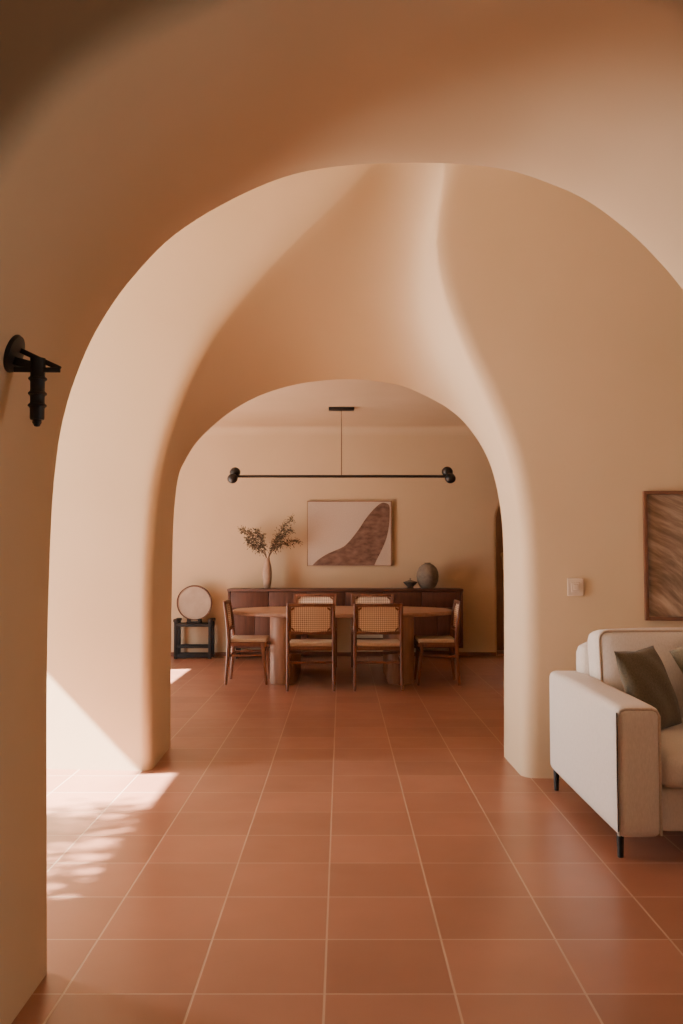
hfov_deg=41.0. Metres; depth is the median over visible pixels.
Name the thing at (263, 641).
dining chair
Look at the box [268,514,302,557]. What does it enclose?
leafy branch
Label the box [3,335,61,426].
wall sconce
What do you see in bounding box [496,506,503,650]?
door
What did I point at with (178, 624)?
stand
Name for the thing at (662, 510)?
framed picture
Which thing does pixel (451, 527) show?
wall
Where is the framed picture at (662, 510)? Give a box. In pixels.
[642,491,682,620]
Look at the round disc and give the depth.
12.37 m
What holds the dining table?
on the floor
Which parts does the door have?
handle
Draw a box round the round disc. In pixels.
[177,585,211,622]
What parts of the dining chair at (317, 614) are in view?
leg, leg, cane panel, seat, woven seat, backrest, leg, leg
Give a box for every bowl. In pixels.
[403,578,416,588]
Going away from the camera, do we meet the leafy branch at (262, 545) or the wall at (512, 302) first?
the wall at (512, 302)
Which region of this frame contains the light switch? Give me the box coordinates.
[567,578,583,595]
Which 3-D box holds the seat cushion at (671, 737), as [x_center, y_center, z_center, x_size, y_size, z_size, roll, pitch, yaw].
[1.893,1.186,4.596,0.945,0.197,1.123,0,-3,0]
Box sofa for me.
[550,627,682,857]
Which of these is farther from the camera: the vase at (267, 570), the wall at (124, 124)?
the vase at (267, 570)
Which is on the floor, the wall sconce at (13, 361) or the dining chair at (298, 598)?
the dining chair at (298, 598)
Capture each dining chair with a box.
[223,599,269,684]
[286,603,335,690]
[294,594,336,667]
[351,594,393,667]
[353,603,403,690]
[414,599,461,685]
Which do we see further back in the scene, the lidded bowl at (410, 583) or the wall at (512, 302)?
the lidded bowl at (410, 583)
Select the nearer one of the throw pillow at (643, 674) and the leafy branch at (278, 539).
the throw pillow at (643, 674)
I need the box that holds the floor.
[12,650,682,1023]
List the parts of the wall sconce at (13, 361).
plate, arm, stem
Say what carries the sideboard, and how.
on the floor
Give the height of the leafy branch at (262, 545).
0.557 m
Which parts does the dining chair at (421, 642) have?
leg, leg, seat, woven seat, leg, backrest, cane panel, leg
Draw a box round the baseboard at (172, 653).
[171,652,495,655]
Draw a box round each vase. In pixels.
[262,558,271,587]
[417,563,438,588]
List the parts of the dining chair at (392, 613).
leg, cane panel, seat, woven seat, backrest, leg, leg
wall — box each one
[0,0,682,1023]
[47,163,682,778]
[171,426,499,655]
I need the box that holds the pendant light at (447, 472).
[227,407,455,482]
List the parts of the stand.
leg, leg, leg, leg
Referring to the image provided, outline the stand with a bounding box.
[173,618,214,658]
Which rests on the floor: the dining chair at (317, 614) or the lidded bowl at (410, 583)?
the dining chair at (317, 614)
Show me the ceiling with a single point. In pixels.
(375, 403)
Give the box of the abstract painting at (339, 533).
[307,501,391,565]
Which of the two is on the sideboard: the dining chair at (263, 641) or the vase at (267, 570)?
the vase at (267, 570)
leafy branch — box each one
[238,525,267,557]
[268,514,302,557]
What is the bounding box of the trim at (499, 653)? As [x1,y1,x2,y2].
[497,651,503,655]
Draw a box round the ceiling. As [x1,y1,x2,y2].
[213,379,466,425]
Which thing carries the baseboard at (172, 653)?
attached to the wall at (451, 527)
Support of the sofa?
on the floor
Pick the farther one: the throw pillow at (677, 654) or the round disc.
the round disc
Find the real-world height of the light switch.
0.110 m
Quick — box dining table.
[233,606,451,684]
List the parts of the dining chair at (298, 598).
backrest, cane panel, leg, leg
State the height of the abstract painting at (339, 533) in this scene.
0.898 m
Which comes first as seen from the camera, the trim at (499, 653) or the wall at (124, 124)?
the wall at (124, 124)
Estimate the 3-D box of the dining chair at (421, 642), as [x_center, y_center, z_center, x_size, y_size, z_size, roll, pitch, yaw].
[1.040,1.404,9.907,0.479,0.887,0.490,0,-3,0]
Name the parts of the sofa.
leg, backrest, arm, leg, seat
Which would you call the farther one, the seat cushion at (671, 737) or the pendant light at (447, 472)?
the pendant light at (447, 472)
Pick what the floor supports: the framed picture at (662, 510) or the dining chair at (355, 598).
the dining chair at (355, 598)
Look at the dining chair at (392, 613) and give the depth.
9.28 m
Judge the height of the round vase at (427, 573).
0.347 m
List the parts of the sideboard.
door, drawer, door, drawer, drawer, drawer, drawer, door, drawer, door, panel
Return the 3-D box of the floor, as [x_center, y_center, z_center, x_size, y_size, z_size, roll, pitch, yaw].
[1.300,1.628,5.526,12.400,0.001,17.600,0,-3,0]
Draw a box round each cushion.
[588,627,682,717]
[661,718,682,788]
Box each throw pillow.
[614,646,681,729]
[669,647,682,672]
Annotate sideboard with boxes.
[227,588,462,658]
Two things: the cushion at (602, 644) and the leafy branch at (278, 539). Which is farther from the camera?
the leafy branch at (278, 539)
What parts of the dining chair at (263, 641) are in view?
leg, cane panel, backrest, leg, seat, woven seat, leg, leg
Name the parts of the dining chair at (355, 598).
leg, leg, backrest, cane panel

